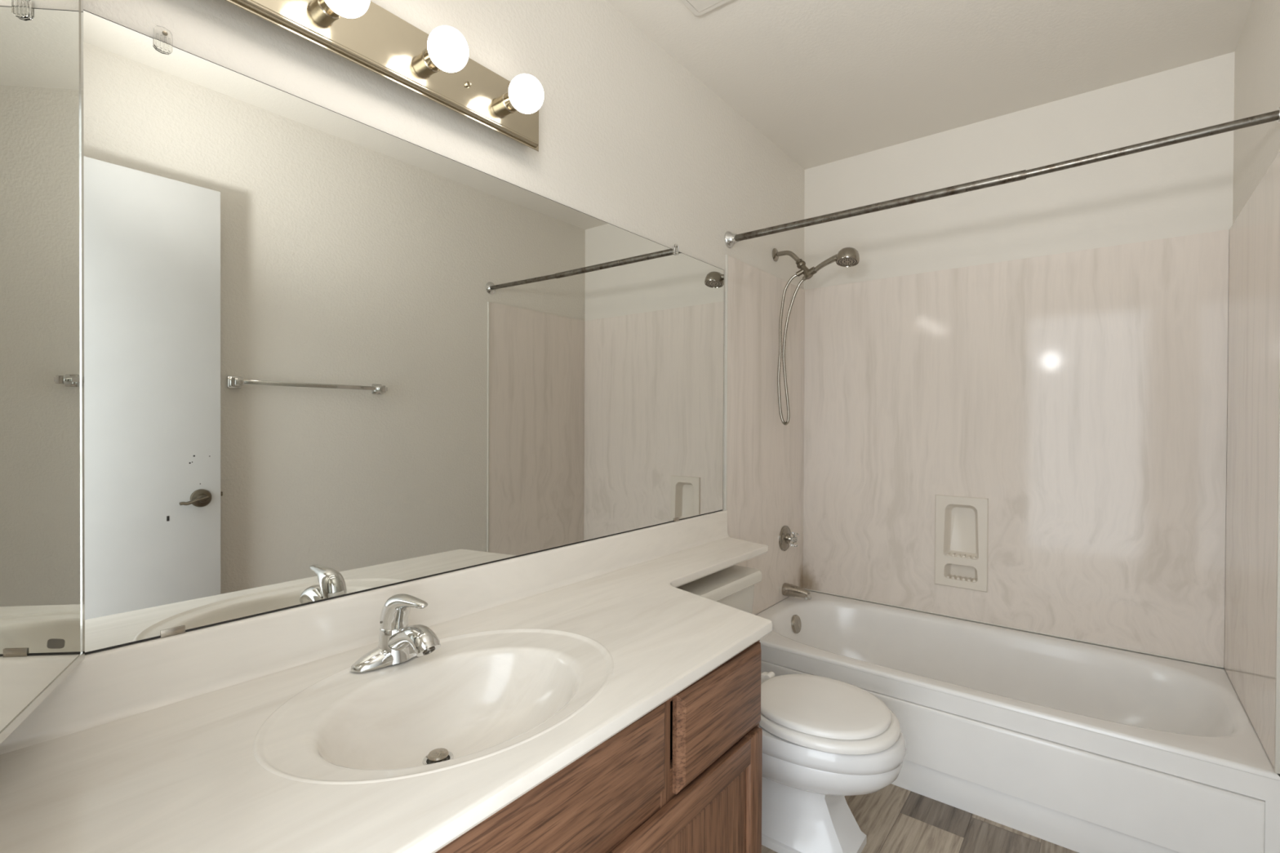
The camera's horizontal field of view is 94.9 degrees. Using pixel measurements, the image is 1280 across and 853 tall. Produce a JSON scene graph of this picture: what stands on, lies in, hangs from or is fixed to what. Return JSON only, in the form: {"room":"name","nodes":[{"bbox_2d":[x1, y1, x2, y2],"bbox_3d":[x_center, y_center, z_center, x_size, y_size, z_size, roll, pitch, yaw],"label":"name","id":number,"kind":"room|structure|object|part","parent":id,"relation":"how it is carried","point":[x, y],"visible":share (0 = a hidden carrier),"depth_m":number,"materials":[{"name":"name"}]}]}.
{"room":"bathroom","nodes":[
{"label":"bathroom","id":0,"kind":"room"},
{"bbox_2d":[83,0,804,613],"bbox_3d":[-0.097,-0.051,1.886,0.120,2.463,3.041,1,1,38],"label":"wall","id":1,"kind":"structure","parent":0,"point":[630,140],"depth_m":1.68,"materials":[{"name":"paint"}]},
{"bbox_2d":[0,0,84,744],"bbox_3d":[-0.752,-0.169,0.653,0.330,1.013,0.243,1,1,38],"label":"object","id":2,"kind":"object","parent":1,"relation":"attached to","point":[42,513],"visible":1,"depth_m":0.72,"materials":[{"name":"silver mirror"}]},
{"bbox_2d":[0,510,729,755],"bbox_3d":[-0.281,0.386,1.534,0.034,0.101,2.009,1,1,38],"label":"backsplash","id":3,"kind":"structure","parent":1,"relation":"attached to","point":[113,684],"depth_m":1.08,"materials":[{"name":"stone"}]},
{"bbox_2d":[225,0,543,151],"bbox_3d":[-0.490,-0.771,1.146,0.166,0.137,0.846,1,1,38],"label":"vanity light","id":4,"kind":"object","parent":1,"relation":"attached to","point":[437,66],"visible":1,"depth_m":1.20,"materials":[{"name":"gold metal"}]},
{"bbox_2d":[312,0,341,22],"bbox_3d":[-0.567,-0.771,1.075,0.047,0.045,0.045,1,1,38],"label":"socket","id":5,"kind":"object","parent":4,"relation":"attached to","point":[322,12],"depth_m":1.07,"materials":[{"name":"gold metal"}]},
{"bbox_3d":[-0.525,-0.771,1.041,0.090,0.081,0.081,1,1,38],"label":"bulb","id":6,"kind":"part","parent":4,"relation":"part of","materials":[{"name":"white glass"}]},
{"bbox_2d":[417,48,440,75],"bbox_3d":[-0.438,-0.772,1.238,0.047,0.045,0.045,1,1,38],"label":"socket","id":7,"kind":"object","parent":4,"relation":"attached to","point":[425,65],"depth_m":1.23,"materials":[{"name":"gold metal"}]},
{"bbox_3d":[-0.396,-0.772,1.204,0.090,0.081,0.081,1,1,38],"label":"bulb","id":8,"kind":"part","parent":4,"relation":"part of","materials":[{"name":"white glass"}]},
{"bbox_2d":[497,92,516,115],"bbox_3d":[-0.310,-0.773,1.400,0.047,0.045,0.045,1,1,38],"label":"socket","id":9,"kind":"object","parent":4,"relation":"attached to","point":[504,105],"depth_m":1.39,"materials":[{"name":"gold metal"}]},
{"bbox_3d":[-0.268,-0.772,1.367,0.090,0.081,0.081,1,1,38],"label":"bulb","id":10,"kind":"part","parent":4,"relation":"part of","materials":[{"name":"white glass"}]},
{"bbox_2d":[83,9,724,654],"bbox_3d":[-0.290,-0.149,1.532,0.011,0.973,1.998,1,1,38],"label":"vanity mirror","id":11,"kind":"object","parent":1,"relation":"attached to","point":[328,354],"visible":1,"depth_m":1.15,"materials":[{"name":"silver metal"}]},
{"bbox_2d":[723,254,804,614],"bbox_3d":[0.580,0.066,2.638,0.010,1.497,0.781,1,1,38],"label":"shower panel","id":12,"kind":"object","parent":1,"relation":"attached to","point":[764,456],"visible":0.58,"depth_m":2.59,"materials":[{"name":"stone"}]},
{"bbox_3d":[0.340,0.067,2.334,0.010,1.497,0.008,1,1,38],"label":"edge trim","id":13,"kind":"part","parent":12,"relation":"part of","materials":[{"name":"beige plastic"}]},
{"bbox_2d":[778,525,799,551],"bbox_3d":[0.704,0.526,2.747,0.060,0.118,0.118,1,1,38],"label":"shower valve","id":14,"kind":"object","parent":12,"relation":"attached to","point":[787,538],"visible":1,"depth_m":2.73,"materials":[{"name":"silver metal"}]},
{"bbox_3d":[0.716,0.526,2.736,0.027,0.074,0.074,1,1,38],"label":"handle","id":15,"kind":"part","parent":14,"relation":"part of","materials":[{"name":"clear plastic"}]},
{"bbox_2d":[782,582,811,599],"bbox_3d":[0.732,0.767,2.728,0.132,0.060,0.059,1,1,38],"label":"tub spout","id":16,"kind":"object","parent":12,"relation":"attached to","point":[788,589],"visible":1,"depth_m":2.72,"materials":[{"name":"silver metal"}]},
{"bbox_2d":[772,247,859,425],"bbox_3d":[0.762,-0.408,2.565,0.379,0.808,0.096,1,1,38],"label":"shower","id":17,"kind":"object","parent":1,"relation":"attached to","point":[846,256],"visible":1,"depth_m":2.62,"materials":[{"name":"silver metal"}]},
{"bbox_3d":[0.667,-0.759,2.643,0.126,0.072,0.021,1,1,38],"label":"shower arm","id":18,"kind":"part","parent":17,"relation":"part of","materials":[{"name":"silver metal"}]},
{"bbox_3d":[0.791,-0.692,2.545,0.180,0.097,0.031,1,1,38],"label":"wand handle","id":19,"kind":"part","parent":17,"relation":"part of","materials":[{"name":"silver metal"}]},
{"bbox_2d":[724,106,1279,248],"bbox_3d":[0.951,-0.748,1.877,1.524,0.082,0.068,1,1,39],"label":"shower curtain rod","id":20,"kind":"object","parent":1,"relation":"attached to","point":[731,239],"visible":1,"depth_m":1.75,"materials":[{"name":"metal"}]},
{"bbox_2d":[761,783,1078,852],"bbox_3d":[0.273,1.190,1.063,1.700,0.002,4.400,1,1,38],"label":"floor","id":21,"kind":"structure","parent":0,"point":[893,819],"depth_m":1.73,"materials":[{"name":"wood"}]},
{"bbox_2d":[435,640,762,852],"bbox_3d":[-0.315,0.825,1.037,0.596,0.722,1.180,1,1,38],"label":"vanity cabinet","id":22,"kind":"object","parent":21,"relation":"on","point":[685,776],"visible":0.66,"depth_m":1.02,"materials":[{"name":"brown wood"}]},
{"bbox_2d":[0,510,772,852],"bbox_3d":[-0.050,0.471,1.353,0.622,0.266,2.012,1,1,38],"label":"countertop","id":23,"kind":"structure","parent":22,"relation":"on","point":[258,734],"depth_m":0.94,"materials":[{"name":"stone"}]},
{"bbox_2d":[351,593,440,672],"bbox_3d":[-0.431,0.377,1.108,0.166,0.126,0.147,0,0,12],"label":"bathroom faucet","id":24,"kind":"object","parent":23,"relation":"on","point":[398,642],"visible":1,"depth_m":1.08,"materials":[{"name":"silver metal"}]},
{"bbox_3d":[-0.435,0.346,1.090,0.131,0.064,0.050,1,1,38],"label":"handle","id":25,"kind":"part","parent":24,"relation":"part of","materials":[{"name":"silver metal"}]},
{"bbox_3d":[-0.421,0.395,1.079,0.142,0.070,0.047,1,1,38],"label":"spout","id":26,"kind":"part","parent":24,"relation":"part of","materials":[{"name":"silver metal"}]},
{"bbox_2d":[253,628,613,784],"bbox_3d":[-0.306,0.521,0.998,0.456,0.167,0.600,1,1,38],"label":"sink","id":27,"kind":"object","parent":23,"relation":"in","point":[453,713],"depth_m":1.03,"materials":[{"name":"white ceramic"}]},
{"bbox_3d":[-0.186,0.558,0.731,0.019,0.150,0.743,1,1,38],"label":"false drawer","id":28,"kind":"part","parent":22,"relation":"part of","materials":[{"name":"brown wood"}]},
{"bbox_3d":[-0.092,0.650,0.882,0.017,0.067,1.117,1,1,38],"label":"rail","id":29,"kind":"part","parent":22,"relation":"part of","materials":[{"name":"brown wood"}]},
{"bbox_3d":[0.095,0.696,1.091,0.018,0.055,0.436,1,1,38],"label":"door rail","id":30,"kind":"part","parent":22,"relation":"part of","materials":[{"name":"brown wood"}]},
{"bbox_3d":[0.093,0.871,1.093,0.007,0.294,0.436,1,1,38],"label":"door panel","id":31,"kind":"part","parent":22,"relation":"part of","materials":[{"name":"brown wood"}]},
{"bbox_3d":[0.167,0.570,1.179,0.019,0.178,0.326,1,1,38],"label":"drawer","id":32,"kind":"part","parent":22,"relation":"part of","materials":[{"name":"brown wood"}]},
{"bbox_2d":[676,564,906,852],"bbox_3d":[0.389,0.846,1.779,0.774,0.675,0.532,1,1,38],"label":"toilet","id":33,"kind":"object","parent":21,"relation":"on","point":[825,740],"visible":0.54,"depth_m":1.60,"materials":[{"name":"white ceramic"}]},
{"bbox_3d":[0.181,0.526,1.943,0.238,0.039,0.532,1,1,38],"label":"tank lid","id":34,"kind":"part","parent":33,"relation":"part of","materials":[{"name":"white ceramic"}]},
{"bbox_3d":[0.173,0.692,1.949,0.214,0.290,0.500,1,1,38],"label":"tank","id":35,"kind":"part","parent":33,"relation":"part of","materials":[{"name":"white ceramic"}]},
{"bbox_3d":[0.515,0.792,1.679,0.376,0.020,0.344,1,1,38],"label":"lid","id":36,"kind":"part","parent":33,"relation":"part of","materials":[{"name":"plastic"}]},
{"bbox_3d":[0.521,0.818,1.675,0.406,0.026,0.372,1,1,38],"label":"seat","id":37,"kind":"part","parent":33,"relation":"part of","materials":[{"name":"plastic"}]},
{"bbox_3d":[0.465,0.913,1.720,0.582,0.160,0.384,1,1,38],"label":"bowl","id":38,"kind":"part","parent":33,"relation":"part of","materials":[{"name":"white ceramic"}]},
{"bbox_2d":[755,591,1279,852],"bbox_3d":[1.162,1.003,2.167,1.521,0.363,0.782,1,1,38],"label":"bathtub","id":39,"kind":"object","parent":21,"relation":"on","point":[1078,747],"visible":0.77,"depth_m":1.81,"materials":[{"name":"ceramic"}]},
{"bbox_3d":[0.702,0.887,2.635,0.025,0.080,0.080,1,1,38],"label":"overflow plate","id":40,"kind":"part","parent":39,"relation":"part of","materials":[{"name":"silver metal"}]},
{"bbox_2d":[605,0,1253,169],"bbox_3d":[0.523,-1.325,1.328,1.764,0.100,3.141,1,1,38],"label":"ceiling","id":41,"kind":"structure","parent":0,"point":[825,82],"depth_m":2.01,"materials":[{"name":"paint"}]},
{"bbox_2d":[680,0,730,15],"bbox_3d":[0.200,-1.269,1.623,0.278,0.020,0.273,1,1,38],"label":"ceiling vent","id":42,"kind":"object","parent":41,"relation":"in","point":[699,7],"visible":1,"depth_m":1.76,"materials":[{"name":"plastic"}]},
{"bbox_2d":[804,51,1235,669],"bbox_3d":[1.501,-0.048,2.485,1.644,2.463,0.120,1,1,38],"label":"wall","id":43,"kind":"structure","parent":0,"point":[1183,188],"depth_m":2.33,"materials":[{"name":"paint"}]},
{"bbox_2d":[803,229,1229,668],"bbox_3d":[1.411,0.072,2.471,1.505,1.498,0.013,1,1,38],"label":"shower panel","id":44,"kind":"object","parent":43,"relation":"attached to","point":[1081,394],"visible":0.9,"depth_m":2.33,"materials":[{"name":"stone"}]},
{"bbox_2d":[934,494,988,592],"bbox_3d":[1.378,0.492,2.514,0.200,0.389,0.050,1,1,38],"label":"soap dish","id":45,"kind":"object","parent":44,"relation":"attached to","point":[962,522],"visible":1,"depth_m":2.52,"materials":[{"name":"ceramic"}]},
{"bbox_2d":[1232,0,1279,776],"bbox_3d":[1.157,-0.037,0.820,0.120,2.463,2.921,1,1,38],"label":"wall","id":46,"kind":"structure","parent":0,"point":[1257,51],"depth_m":1.71,"materials":[{"name":"paint"}]},
{"bbox_2d":[1223,151,1279,773],"bbox_3d":[1.767,0.078,1.700,0.010,1.497,0.781,1,1,38],"label":"shower panel","id":47,"kind":"object","parent":46,"relation":"attached to","point":[1251,661],"visible":1,"depth_m":1.61,"materials":[{"name":"stone"}]},
{"bbox_3d":[1.527,0.079,1.397,0.010,1.497,0.008,1,1,38],"label":"edge trim","id":48,"kind":"part","parent":47,"relation":"part of","materials":[{"name":"beige plastic"}]}
]}

